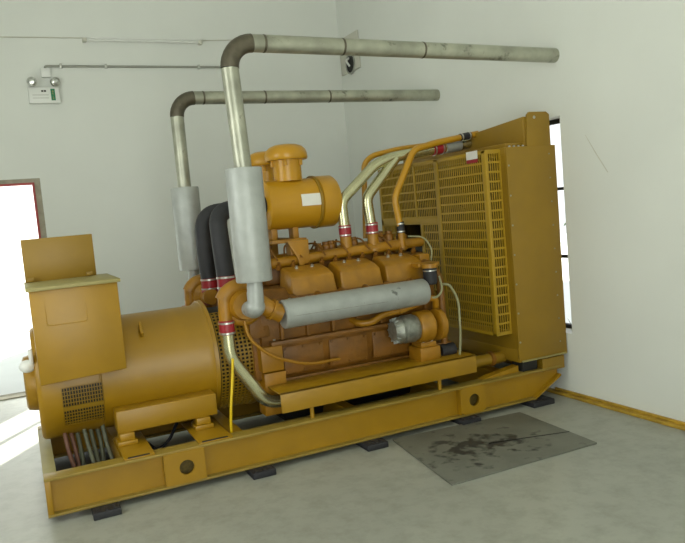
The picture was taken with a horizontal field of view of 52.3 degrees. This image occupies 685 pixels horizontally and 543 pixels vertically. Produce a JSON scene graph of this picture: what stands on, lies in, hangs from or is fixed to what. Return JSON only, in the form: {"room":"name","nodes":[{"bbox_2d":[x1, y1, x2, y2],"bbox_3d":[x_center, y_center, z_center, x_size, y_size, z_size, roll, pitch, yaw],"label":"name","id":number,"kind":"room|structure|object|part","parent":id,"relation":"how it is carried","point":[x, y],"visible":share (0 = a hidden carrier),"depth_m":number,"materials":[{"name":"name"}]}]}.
{"room":"mechanical room","nodes":[
{"label":"mechanical room","id":0,"kind":"room"},
{"bbox_2d":[0,0,355,314],"bbox_3d":[-2.582,-1.129,7.393,5.785,4.600,0.220,-7,6,-25],"label":"wall","id":1,"kind":"structure","parent":0,"point":[102,157],"depth_m":7.48,"materials":[{"name":"white paint"}]},
{"bbox_2d":[0,391,25,400],"bbox_3d":[-3.640,1.359,7.012,1.485,0.112,0.220,-7,6,-25],"label":"trim","id":2,"kind":"structure","parent":1,"relation":"attached to","point":[19,394],"depth_m":7.10,"materials":[{"name":"paint"}]},
{"bbox_2d":[0,182,40,237],"bbox_3d":[-3.699,0.253,6.833,1.493,2.149,0.080,-7,6,-25],"label":"door frame","id":3,"kind":"structure","parent":1,"relation":"in","point":[31,183],"depth_m":7.02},
{"bbox_2d":[0,178,46,237],"bbox_3d":[-3.694,0.233,6.816,1.605,2.190,0.014,-7,6,-25],"label":"trim","id":4,"kind":"structure","parent":1,"relation":"attached to","point":[36,181],"depth_m":7.05,"materials":[{"name":"paint"}]},
{"bbox_2d":[0,36,81,37],"bbox_3d":[-3.601,-2.276,6.730,2.060,0.022,0.012,-7,6,-25],"label":"cable","id":5,"kind":"object","parent":1,"relation":"attached to","point":[0,36],"visible":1,"depth_m":6.95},
{"bbox_2d":[27,77,60,103],"bbox_3d":[-2.989,-1.816,6.990,0.313,0.255,0.104,-7,6,-25],"label":"emergency light","id":6,"kind":"object","parent":1,"relation":"attached to","point":[37,95],"visible":1,"depth_m":6.97,"materials":[{"name":"white plastic"}]},
{"bbox_3d":[-2.910,-1.779,7.008,0.040,0.115,0.004,-7,6,-25],"label":"exit panel","id":7,"kind":"part","parent":6,"relation":"part of","materials":[{"name":"green plastic"}]},
{"bbox_2d":[40,68,50,77],"bbox_3d":[-2.986,-1.997,7.013,0.090,0.090,0.050,-7,6,-25],"label":"junction box","id":8,"kind":"object","parent":1,"relation":"attached to","point":[45,72],"visible":1,"depth_m":6.99,"materials":[{"name":"white plastic"}]},
{"bbox_2d":[44,63,219,68],"bbox_3d":[-2.120,-2.152,7.422,1.961,0.105,0.034,-7,6,-25],"label":"conduit","id":9,"kind":"object","parent":1,"relation":"attached to","point":[60,65],"visible":0.99,"depth_m":7.33,"materials":[{"name":"metal"}]},
{"bbox_2d":[82,36,201,44],"bbox_3d":[-2.106,-2.451,7.394,1.240,0.058,0.070,-7,6,-25],"label":"fluorescent light","id":10,"kind":"object","parent":1,"relation":"attached to","point":[85,39],"visible":1,"depth_m":7.37,"materials":[{"name":"white plastic"}]},
{"bbox_2d":[0,379,684,542],"bbox_3d":[-0.069,1.415,2.975,6.035,0.124,10.120,-7,6,-25],"label":"floor","id":11,"kind":"structure","parent":0,"point":[628,486],"depth_m":3.88,"materials":[{"name":"concrete"}]},
{"bbox_2d":[91,502,121,520],"bbox_3d":[-1.373,1.356,4.030,0.150,0.044,0.260,-7,6,-25],"label":"support block","id":12,"kind":"object","parent":11,"relation":"on","point":[112,509],"visible":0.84,"depth_m":3.93,"materials":[{"name":"black rubber"}]},
{"bbox_2d":[245,464,275,479],"bbox_3d":[-0.532,1.248,4.425,0.150,0.044,0.250,-7,6,-25],"label":"support block","id":13,"kind":"object","parent":11,"relation":"on","point":[268,470],"visible":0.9,"depth_m":4.33,"materials":[{"name":"black rubber"}]},
{"bbox_2d":[19,111,566,517],"bbox_3d":[-0.430,0.047,5.372,3.848,2.165,1.822,-7,6,-25],"label":"diesel generator","id":14,"kind":"object","parent":11,"relation":"on","point":[464,263],"visible":0.94,"depth_m":4.90,"materials":[{"name":"yellow metal"}]},
{"bbox_3d":[-1.864,-0.088,4.586,0.437,0.280,0.025,-7,6,-25],"label":"upright panel","id":15,"kind":"part","parent":14,"relation":"part of","materials":[{"name":"yellow metal"}]},
{"bbox_2d":[63,433,76,467],"bbox_3d":[-1.707,1.185,4.393,0.036,0.373,0.174,-10,7,-44],"label":"power cable","id":16,"kind":"object","parent":14,"relation":"hanging from","point":[65,436],"visible":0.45,"depth_m":4.39,"materials":[{"name":"rubber"}]},
{"bbox_3d":[-1.707,0.067,4.371,0.524,0.022,0.650,-7,6,-25],"label":"box lid","id":17,"kind":"part","parent":14,"relation":"part of","materials":[{"name":"yellow metal"}]},
{"bbox_2d":[69,433,80,466],"bbox_3d":[-1.691,1.180,4.439,0.039,0.374,0.173,-10,7,-44],"label":"power cable","id":18,"kind":"object","parent":14,"relation":"hanging from","point":[72,438],"visible":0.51,"depth_m":4.43,"materials":[{"name":"red rubber"}]},
{"bbox_2d":[75,433,85,465],"bbox_3d":[-1.674,1.175,4.484,0.049,0.375,0.173,-10,7,-44],"label":"power cable","id":19,"kind":"object","parent":14,"relation":"hanging from","point":[78,437],"visible":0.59,"depth_m":4.47,"materials":[{"name":"grey rubber"}]},
{"bbox_2d":[61,381,104,425],"bbox_3d":[-1.611,0.824,4.337,0.240,0.257,0.093,-7,6,-25],"label":"ventilation grille","id":20,"kind":"object","parent":14,"relation":"attached to","point":[82,402],"depth_m":4.32,"materials":[{"name":"yellow metal"}]},
{"bbox_2d":[82,429,95,462],"bbox_3d":[-1.602,1.171,4.443,0.031,0.373,0.173,-10,7,-44],"label":"power cable","id":21,"kind":"object","parent":14,"relation":"hanging from","point":[85,434],"visible":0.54,"depth_m":4.44,"materials":[{"name":"grey rubber"}]},
{"bbox_2d":[88,429,100,461],"bbox_3d":[-1.584,1.166,4.489,0.040,0.374,0.173,-10,7,-44],"label":"power cable","id":22,"kind":"object","parent":14,"relation":"hanging from","point":[91,433],"visible":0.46,"depth_m":4.48,"materials":[{"name":"grey rubber"}]},
{"bbox_2d":[95,429,105,460],"bbox_3d":[-1.565,1.161,4.534,0.048,0.375,0.173,-10,7,-44],"label":"power cable","id":23,"kind":"object","parent":14,"relation":"hanging from","point":[101,445],"visible":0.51,"depth_m":4.53,"materials":[{"name":"grey rubber"}]},
{"bbox_2d":[101,424,114,458],"bbox_3d":[-1.500,1.159,4.489,0.036,0.373,0.174,-10,7,-44],"label":"power cable","id":24,"kind":"object","parent":14,"relation":"hanging from","point":[103,429],"visible":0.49,"depth_m":4.49,"materials":[{"name":"grey rubber"}]},
{"bbox_3d":[-1.294,1.077,4.314,0.175,0.010,0.510,-7,6,-25],"label":"mounting plate","id":25,"kind":"part","parent":14,"relation":"part of","materials":[{"name":"yellow metal"}]},
{"bbox_2d":[148,422,177,449],"bbox_3d":[-1.207,1.126,4.701,0.062,0.144,0.292,-1,6,37],"label":"cable","id":26,"kind":"object","parent":14,"relation":"hanging from","point":[176,423],"visible":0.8,"depth_m":4.70,"materials":[{"name":"rubber"}]},
{"bbox_3d":[-1.145,0.898,4.513,0.630,0.140,0.180,-7,6,-25],"label":"mounting rail","id":27,"kind":"part","parent":14,"relation":"part of","materials":[{"name":"yellow metal"}]},
{"bbox_3d":[-0.954,1.172,4.205,0.245,0.196,0.053,-7,6,-25],"label":"lifting plate","id":28,"kind":"part","parent":14,"relation":"part of","materials":[{"name":"yellow metal"}]},
{"bbox_2d":[184,290,192,305],"bbox_3d":[-1.195,0.204,5.475,0.094,0.138,0.090,-7,6,-25],"label":"pipe","id":29,"kind":"object","parent":14,"relation":"attached to","point":[188,294],"depth_m":5.43,"materials":[{"name":"metal"}]},
{"bbox_3d":[-0.881,1.025,4.505,0.210,0.010,0.510,-7,6,-25],"label":"mounting plate","id":30,"kind":"part","parent":14,"relation":"part of","materials":[{"name":"yellow metal"}]},
{"bbox_2d":[217,298,232,320],"bbox_3d":[-0.751,0.244,4.469,0.094,0.158,0.090,-7,6,-25],"label":"pipe","id":31,"kind":"object","parent":14,"relation":"attached to","point":[225,312],"depth_m":4.43,"materials":[{"name":"metal"}]},
{"bbox_2d":[230,358,233,432],"bbox_3d":[-0.699,0.908,4.468,0.068,0.702,0.060,-5,5,4],"label":"cable","id":32,"kind":"object","parent":14,"relation":"hanging from","point":[232,360],"visible":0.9,"depth_m":4.45,"materials":[{"name":"yellow plastic"}]},
{"bbox_3d":[-0.743,0.409,5.089,0.100,0.630,0.840,-7,6,-25],"label":"plate","id":33,"kind":"part","parent":14,"relation":"part of","materials":[{"name":"metal"}]},
{"bbox_2d":[170,89,439,279],"bbox_3d":[-0.166,-0.747,6.150,2.657,1.695,0.297,-7,6,-25],"label":"exhaust pipe","id":34,"kind":"object","parent":14,"relation":"attached to","point":[186,205],"visible":0.83,"depth_m":5.63,"materials":[{"name":"silver metal"}]},
{"bbox_3d":[-0.224,1.032,5.196,3.700,0.206,1.220,-7,6,-25],"label":"skid frame","id":35,"kind":"part","parent":14,"relation":"part of","materials":[{"name":"yellow metal"}]},
{"bbox_3d":[-0.139,-0.147,5.523,1.402,0.120,0.084,-7,6,-25],"label":"coolant rail","id":36,"kind":"part","parent":14,"relation":"part of","materials":[{"name":"metal"}]},
{"bbox_3d":[-0.003,-0.134,5.234,1.402,0.120,0.084,-7,6,-25],"label":"coolant rail","id":37,"kind":"part","parent":14,"relation":"part of","materials":[{"name":"metal"}]},
{"bbox_2d":[268,350,476,417],"bbox_3d":[0.223,0.790,4.943,1.520,0.208,0.355,-7,6,-25],"label":"tray","id":38,"kind":"object","parent":14,"relation":"on","point":[336,384],"depth_m":4.82,"materials":[{"name":"yellow metal"}]},
{"bbox_2d":[220,33,558,317],"bbox_3d":[0.480,-0.706,4.776,2.653,1.725,0.313,-7,6,-25],"label":"exhaust pipe","id":39,"kind":"object","parent":14,"relation":"attached to","point":[244,182],"visible":0.99,"depth_m":4.20,"materials":[{"name":"silver metal"}]},
{"bbox_3d":[0.715,-0.223,6.186,0.046,0.115,0.400,-7,6,-25],"label":"blade","id":40,"kind":"part","parent":14,"relation":"part of","materials":[{"name":"metal"}]},
{"bbox_3d":[0.733,-0.416,6.095,0.046,0.363,0.363,-7,6,-25],"label":"blade","id":41,"kind":"part","parent":14,"relation":"part of","materials":[{"name":"yellow metal"}]},
{"bbox_3d":[0.810,-0.489,5.909,0.121,0.400,0.006,0,7,44],"label":"blade","id":42,"kind":"part","parent":14,"relation":"part of","materials":[{"name":"yellow metal"}]},
{"bbox_3d":[0.901,-0.399,5.737,0.046,0.363,0.363,-7,6,-25],"label":"blade","id":43,"kind":"part","parent":14,"relation":"part of","materials":[{"name":"yellow metal"}]},
{"bbox_3d":[0.935,-0.006,5.771,0.046,0.363,0.363,-7,6,-25],"label":"blade","id":44,"kind":"part","parent":14,"relation":"part of","materials":[{"name":"yellow metal"}]},
{"bbox_2d":[396,143,522,166],"bbox_3d":[0.922,-0.974,5.928,0.180,0.030,1.680,-7,6,-25],"label":"frame","id":45,"kind":"object","parent":14,"relation":"attached to","point":[501,146],"depth_m":5.66,"materials":[{"name":"yellow metal"}]},
{"bbox_3d":[0.953,-0.199,5.680,0.046,0.115,0.400,-7,6,-25],"label":"blade","id":46,"kind":"part","parent":14,"relation":"part of","materials":[{"name":"yellow metal"}]},
{"bbox_3d":[1.075,-1.093,6.043,0.240,0.220,1.790,-7,6,-25],"label":"header tank","id":47,"kind":"part","parent":14,"relation":"part of","materials":[{"name":"yellow metal"}]},
{"bbox_3d":[0.939,0.929,5.083,0.215,0.196,0.053,-7,6,-25],"label":"lifting plate","id":48,"kind":"part","parent":14,"relation":"part of","materials":[{"name":"yellow metal"}]},
{"bbox_2d":[356,437,388,451],"bbox_3d":[0.184,1.157,4.752,0.155,0.044,0.260,-7,6,-25],"label":"support block","id":49,"kind":"object","parent":11,"relation":"on","point":[378,443],"visible":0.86,"depth_m":4.65,"materials":[{"name":"black rubber"}]},
{"bbox_2d":[450,415,480,424],"bbox_3d":[0.878,1.067,5.085,0.155,0.044,0.240,-7,6,-25],"label":"support block","id":50,"kind":"object","parent":11,"relation":"on","point":[470,419],"visible":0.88,"depth_m":4.99,"materials":[{"name":"black rubber"}]},
{"bbox_2d":[392,412,596,485],"bbox_3d":[0.945,1.120,4.575,1.142,0.014,0.892,-7,6,-25],"label":"sheet","id":51,"kind":"object","parent":11,"relation":"on","point":[458,454],"visible":1,"depth_m":4.48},
{"bbox_2d":[519,395,554,407],"bbox_3d":[1.477,0.989,5.368,0.200,0.044,0.230,-7,6,-25],"label":"support block","id":52,"kind":"object","parent":11,"relation":"on","point":[542,400],"visible":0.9,"depth_m":5.28,"materials":[{"name":"black rubber"}]},
{"bbox_2d":[335,0,684,421],"bbox_3d":[2.285,-1.262,4.066,0.241,4.600,10.320,-7,6,-25],"label":"wall","id":53,"kind":"structure","parent":0,"point":[617,79],"depth_m":5.02,"materials":[{"name":"white paint"}]},
{"bbox_2d":[340,30,360,75],"bbox_3d":[0.062,-2.529,8.138,0.073,0.450,0.480,-7,6,-25],"label":"air vent","id":54,"kind":"object","parent":53,"relation":"in","point":[349,64],"visible":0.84,"depth_m":8.12,"materials":[{"name":"white plastic"}]},
{"bbox_2d":[549,118,571,328],"bbox_3d":[1.456,-0.404,6.213,0.040,1.665,1.865,-7,6,-25],"label":"window","id":55,"kind":"structure","parent":53,"relation":"in","point":[555,121],"depth_m":5.53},
{"bbox_2d":[546,387,684,430],"bbox_3d":[2.155,0.996,4.625,0.050,0.042,2.450,-7,6,-25],"label":"baseboard","id":56,"kind":"structure","parent":53,"relation":"attached to","point":[670,422],"depth_m":4.97,"materials":[{"name":"yellow wood"}]},
{"label":"outside","id":57,"kind":"structure","parent":0,"visible":0},
{"bbox_2d":[560,234,571,323],"bbox_3d":[0.737,1.239,5.933,34.000,0.179,38.000,-7,6,-25],"label":"ground","id":58,"kind":"structure","parent":57,"point":[563,237],"depth_m":13.47,"materials":[{"name":"white"}]},
{"bbox_2d":[0,185,37,344],"bbox_3d":[-6.014,-0.334,10.485,14.000,3.320,0.200,-7,6,-25],"label":"doorway","id":59,"kind":"structure","parent":58,"relation":"on","point":[18,222],"depth_m":10.82,"materials":[{"name":"white"}]},
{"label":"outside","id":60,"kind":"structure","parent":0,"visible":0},
{"bbox_2d":[0,341,30,394],"bbox_3d":[-4.530,1.287,8.929,13.000,0.116,4.010,-7,6,-25],"label":"paving","id":61,"kind":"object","parent":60,"point":[11,354],"depth_m":8.84,"materials":[{"name":"white concrete"}]}
]}

